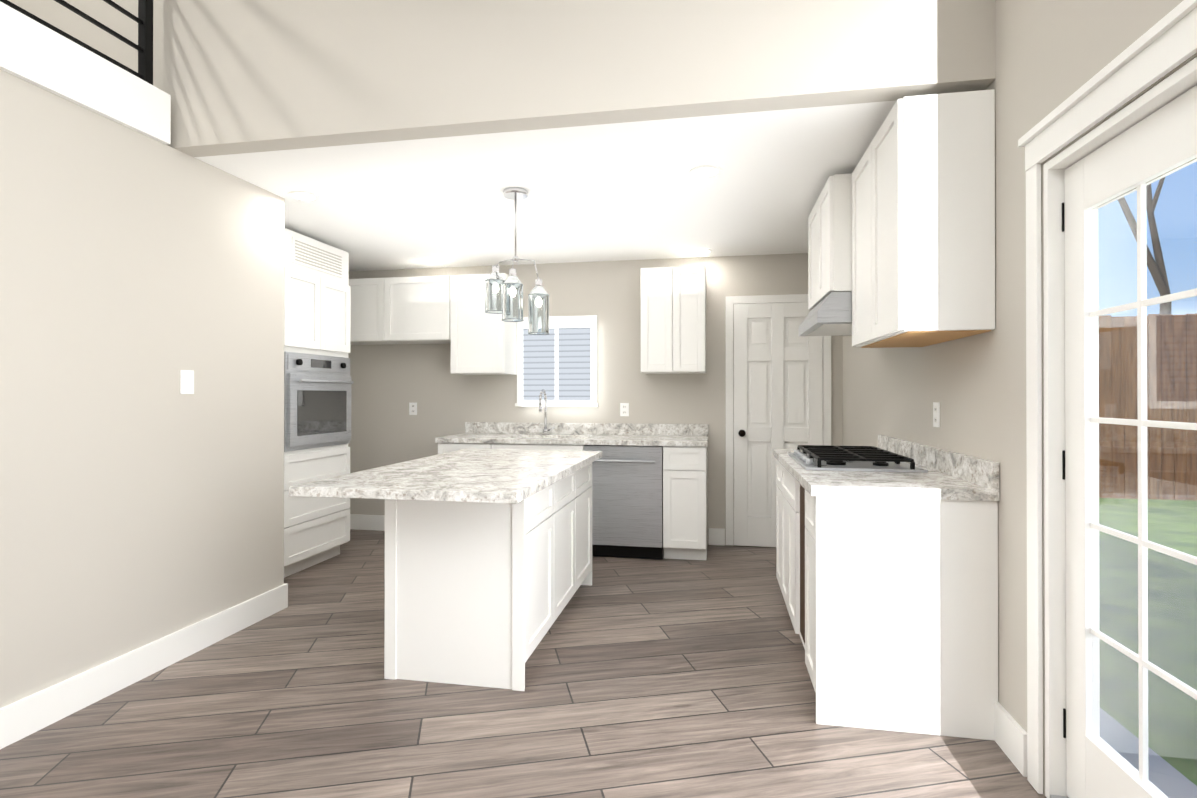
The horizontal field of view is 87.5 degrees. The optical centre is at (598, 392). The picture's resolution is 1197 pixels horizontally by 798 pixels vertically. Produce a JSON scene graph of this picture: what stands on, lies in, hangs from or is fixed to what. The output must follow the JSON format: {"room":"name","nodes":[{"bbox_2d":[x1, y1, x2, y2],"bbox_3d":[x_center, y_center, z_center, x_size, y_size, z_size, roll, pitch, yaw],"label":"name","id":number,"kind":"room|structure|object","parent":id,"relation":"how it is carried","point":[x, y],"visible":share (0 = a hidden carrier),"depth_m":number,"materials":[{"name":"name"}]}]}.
{"room":"kitchen","nodes":[
{"label":"kitchen","id":0,"kind":"room"},
{"bbox_2d":[0,69,284,707],"bbox_3d":[-2.578,0.049,0.414,0.160,2.440,6.780,0,0,11],"label":"wall","id":1,"kind":"structure","parent":0,"point":[141,500],"depth_m":2.71,"materials":[{"name":"grey paint"}]},
{"bbox_2d":[0,2,170,144],"bbox_3d":[-2.642,-1.288,0.014,0.185,0.230,5.960,0,0,11],"label":"trim","id":2,"kind":"structure","parent":1,"relation":"attached to","point":[34,52],"depth_m":2.51,"materials":[{"name":"white paint"}]},
{"bbox_2d":[0,0,152,84],"bbox_3d":[-2.623,-1.913,0.018,0.050,1.019,5.870,0,0,11],"label":"loft railing","id":3,"kind":"object","parent":2,"relation":"on","point":[144,21],"visible":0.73,"depth_m":2.83,"materials":[{"name":"black metal"}]},
{"bbox_2d":[0,583,287,748],"bbox_3d":[-2.569,1.199,0.415,0.176,0.140,6.796,0,0,11],"label":"baseboard","id":4,"kind":"structure","parent":1,"relation":"attached to","point":[31,714],"depth_m":2.71,"materials":[{"name":"white paint"}]},
{"bbox_2d":[180,370,193,393],"bbox_3d":[-1.998,-0.050,3.042,0.011,0.115,0.075,0,0,11],"label":"light switch","id":5,"kind":"object","parent":1,"relation":"attached to","point":[186,381],"visible":1,"depth_m":3.04,"materials":[{"name":"white plastic"}]},
{"bbox_2d":[8,0,995,156],"bbox_3d":[-1.826,-3.041,3.002,6.970,3.760,0.120,0,0,11],"label":"wall","id":6,"kind":"structure","parent":0,"point":[239,76],"depth_m":2.67,"materials":[{"name":"grey paint"}]},
{"bbox_2d":[0,529,1046,797],"bbox_3d":[-1.073,1.322,1.139,4.810,0.100,9.170,0,0,11],"label":"floor","id":7,"kind":"structure","parent":0,"point":[666,679],"depth_m":2.44,"materials":[{"name":"brown wood"}]},
{"bbox_2d":[284,228,353,577],"bbox_3d":[-2.343,0.085,4.439,0.693,2.400,1.180,0,0,11],"label":"tall cabinet","id":8,"kind":"object","parent":7,"relation":"on","point":[318,382],"visible":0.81,"depth_m":4.53,"materials":[{"name":"white wood"}]},
{"bbox_2d":[384,461,593,690],"bbox_3d":[-0.496,0.856,3.485,0.650,0.850,1.528,0,0,11],"label":"kitchen island","id":9,"kind":"object","parent":7,"relation":"on","point":[488,562],"depth_m":2.76,"materials":[{"name":"white wood"}]},
{"bbox_2d":[289,449,600,504],"bbox_3d":[-0.626,0.411,3.394,0.980,0.040,1.840,0,0,11],"label":"island countertop","id":10,"kind":"structure","parent":9,"relation":"on","point":[471,476],"depth_m":2.86,"materials":[{"name":"white stone"}]},
{"bbox_2d":[435,422,708,559],"bbox_3d":[-0.196,0.778,5.193,2.180,1.020,0.635,0,0,11],"label":"base cabinet","id":11,"kind":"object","parent":7,"relation":"on","point":[685,446],"depth_m":4.86,"materials":[{"name":"white"}]},
{"bbox_2d":[539,389,554,434],"bbox_3d":[-0.449,0.171,5.419,0.114,0.396,0.211,0,0,11],"label":"faucet","id":12,"kind":"object","parent":11,"relation":"on","point":[545,429],"visible":1,"depth_m":5.49,"materials":[{"name":"silver metal"}]},
{"bbox_2d":[584,445,663,559],"bbox_3d":[0.233,0.848,5.069,0.606,0.870,0.611,0,0,11],"label":"dishwasher","id":13,"kind":"object","parent":11,"relation":"in","point":[627,501],"visible":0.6,"depth_m":4.81,"materials":[{"name":"silver metal"}]},
{"bbox_2d":[776,459,776,576],"bbox_3d":[1.416,0.843,3.761,0.636,0.880,0.362,0,0,11],"label":"base cabinet","id":14,"kind":"object","parent":7,"relation":"on","point":[776,459],"depth_m":3.98,"materials":[{"name":"white wood"}]},
{"bbox_2d":[777,463,788,612],"bbox_3d":[1.336,0.841,3.336,0.636,0.880,0.750,0,0,11],"label":"base cabinet","id":15,"kind":"object","parent":7,"relation":"on","point":[782,475],"depth_m":3.64,"materials":[{"name":"white wood"}]},
{"bbox_2d":[789,475,800,637],"bbox_3d":[1.239,0.839,2.818,0.636,0.880,0.444,0,0,11],"label":"base cabinet","id":16,"kind":"object","parent":7,"relation":"on","point":[794,487],"depth_m":3.04,"materials":[{"name":"white wood"}]},
{"bbox_2d":[801,487,997,739],"bbox_3d":[1.181,0.837,2.510,0.636,0.880,0.323,0,0,11],"label":"base cabinet","id":17,"kind":"object","parent":7,"relation":"on","point":[888,583],"depth_m":2.35,"materials":[{"name":"white wood"}]},
{"bbox_2d":[773,449,999,502],"bbox_3d":[1.291,0.380,3.151,0.656,0.040,1.650,0,0,11],"label":"countertop","id":18,"kind":"structure","parent":17,"relation":"on","point":[932,484],"depth_m":2.43,"materials":[{"name":"white stone"}]},
{"bbox_2d":[788,445,927,472],"bbox_3d":[1.283,0.331,3.209,0.520,0.057,0.760,0,0,11],"label":"cooktop","id":19,"kind":"object","parent":18,"relation":"in","point":[843,458],"visible":1,"depth_m":2.99,"materials":[{"name":"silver metal"}]},
{"bbox_2d":[194,100,896,270],"bbox_3d":[-0.451,-1.205,4.248,4.730,0.100,2.850,0,0,11],"label":"ceiling","id":20,"kind":"structure","parent":0,"point":[621,191],"depth_m":3.54,"materials":[{"name":"white paint"}]},
{"bbox_2d":[418,258,438,262],"bbox_3d":[-1.476,-1.146,5.431,0.170,0.007,0.170,0,0,11],"label":"recessed light","id":21,"kind":"object","parent":20,"relation":"in","point":[429,260],"visible":0.98,"depth_m":5.42,"materials":[{"name":"white paint"}]},
{"bbox_2d":[485,187,548,334],"bbox_3d":[-0.479,-0.747,3.584,0.384,0.821,0.204,0,0,11],"label":"pendant light","id":22,"kind":"object","parent":20,"relation":"hanging from","point":[503,297],"visible":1,"depth_m":3.55,"materials":[{"name":"silver metal"}]},
{"bbox_2d":[691,249,711,253],"bbox_3d":[0.843,-1.147,5.098,0.170,0.007,0.170,0,0,11],"label":"recessed light","id":23,"kind":"object","parent":20,"relation":"in","point":[701,251],"visible":1,"depth_m":5.08,"materials":[{"name":"white paint"}]},
{"bbox_2d":[689,166,721,177],"bbox_3d":[0.562,-1.155,3.279,0.170,0.007,0.170,0,0,11],"label":"recessed light","id":24,"kind":"object","parent":20,"relation":"in","point":[705,171],"visible":1,"depth_m":3.27,"materials":[{"name":"white paint"}]},
{"bbox_2d":[348,253,842,546],"bbox_3d":[-0.141,0.070,5.573,4.610,2.440,0.120,0,0,11],"label":"wall","id":25,"kind":"structure","parent":0,"point":[390,383],"depth_m":5.49,"materials":[{"name":"grey paint"}]},
{"bbox_2d":[349,275,450,344],"bbox_3d":[-1.847,-0.730,5.654,1.222,0.560,0.350,0,0,11],"label":"upper cabinet","id":26,"kind":"object","parent":25,"relation":"attached to","point":[403,310],"visible":0.73,"depth_m":5.46,"materials":[{"name":"white wood"}]},
{"bbox_2d":[409,403,416,414],"bbox_3d":[-1.721,0.151,5.803,0.075,0.115,0.008,0,0,11],"label":"electrical outlet","id":27,"kind":"object","parent":25,"relation":"attached to","point":[412,408],"visible":1,"depth_m":5.80,"materials":[{"name":"white plastic"}]},
{"bbox_2d":[451,273,516,374],"bbox_3d":[-1.003,-0.585,5.495,0.485,0.850,0.350,0,0,11],"label":"upper cabinet","id":28,"kind":"object","parent":25,"relation":"attached to","point":[483,342],"visible":0.77,"depth_m":5.34,"materials":[{"name":"white wood"}]},
{"bbox_2d":[350,514,724,545],"bbox_3d":[-0.212,1.220,5.513,4.490,0.140,0.016,0,0,11],"label":"baseboard","id":29,"kind":"structure","parent":25,"relation":"attached to","point":[377,522],"depth_m":5.85,"materials":[{"name":"white paint"}]},
{"bbox_2d":[515,315,597,406],"bbox_3d":[-0.373,-0.275,5.531,0.750,0.800,0.045,0,0,11],"label":"window","id":30,"kind":"structure","parent":25,"relation":"in","point":[558,364],"depth_m":5.54,"materials":[{"name":"white paint"}]},
{"bbox_2d":[620,403,628,415],"bbox_3d":[0.226,0.149,5.438,0.075,0.115,0.008,0,0,11],"label":"electrical outlet","id":31,"kind":"object","parent":25,"relation":"attached to","point":[624,409],"visible":1,"depth_m":5.44,"materials":[{"name":"white plastic"}]},
{"bbox_2d":[641,266,705,373],"bbox_3d":[0.626,-0.587,5.190,0.520,0.850,0.350,0,0,11],"label":"upper cabinet","id":32,"kind":"object","parent":25,"relation":"attached to","point":[673,320],"visible":1,"depth_m":5.02,"materials":[{"name":"white wood"}]},
{"bbox_2d":[726,294,830,546],"bbox_3d":[1.480,0.237,5.156,0.846,2.094,0.094,0,0,11],"label":"back door","id":33,"kind":"structure","parent":25,"relation":"in","point":[782,383],"depth_m":5.20,"materials":[{"name":"white paint"}]},
{"bbox_2d":[843,0,1196,795],"bbox_3d":[1.239,-0.102,0.752,0.120,2.745,8.850,0,0,11],"label":"wall","id":34,"kind":"structure","parent":0,"point":[1051,54],"depth_m":2.21,"materials":[{"name":"grey paint"}]},
{"bbox_2d":[799,292,851,335],"bbox_3d":[1.446,-0.435,3.555,0.500,0.161,0.755,0,0,11],"label":"range hood","id":35,"kind":"object","parent":34,"relation":"attached to","point":[830,314],"visible":0.44,"depth_m":3.23,"materials":[{"name":"silver metal"}]},
{"bbox_2d":[808,173,851,309],"bbox_3d":[1.476,-0.818,3.551,0.440,0.600,0.766,0,0,11],"label":"upper cabinet","id":36,"kind":"object","parent":34,"relation":"attached to","point":[830,244],"visible":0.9,"depth_m":3.22,"materials":[{"name":"white wood"}]},
{"bbox_2d":[852,89,994,347],"bbox_3d":[1.379,-0.674,2.752,0.335,0.895,0.830,0,0,11],"label":"upper cabinet","id":37,"kind":"object","parent":34,"relation":"attached to","point":[923,224],"visible":1,"depth_m":2.36,"materials":[{"name":"white wood"}]},
{"bbox_2d":[933,402,939,426],"bbox_3d":[1.582,0.104,2.930,0.008,0.115,0.075,0,0,11],"label":"electrical outlet","id":38,"kind":"object","parent":34,"relation":"attached to","point":[936,414],"visible":1,"depth_m":2.92,"materials":[{"name":"white plastic"}]},
{"bbox_2d":[878,435,998,490],"bbox_3d":[1.603,0.310,3.093,0.022,0.100,1.650,0,0,11],"label":"backsplash","id":39,"kind":"structure","parent":34,"relation":"attached to","point":[978,470],"depth_m":2.72,"materials":[{"name":"white stone"}]},
{"bbox_2d":[994,702,1026,776],"bbox_3d":[1.171,1.200,0.751,0.016,0.140,8.834,0,0,11],"label":"baseboard","id":40,"kind":"structure","parent":34,"relation":"attached to","point":[1010,735],"depth_m":2.17,"materials":[{"name":"white paint"}]},
{"bbox_2d":[1018,0,1196,797],"bbox_3d":[1.283,0.213,1.081,0.149,2.112,1.995,0,0,11],"label":"french door","id":41,"kind":"structure","parent":34,"relation":"in","point":[1120,361],"depth_m":1.70,"materials":[{"name":"white paint"}]}
]}

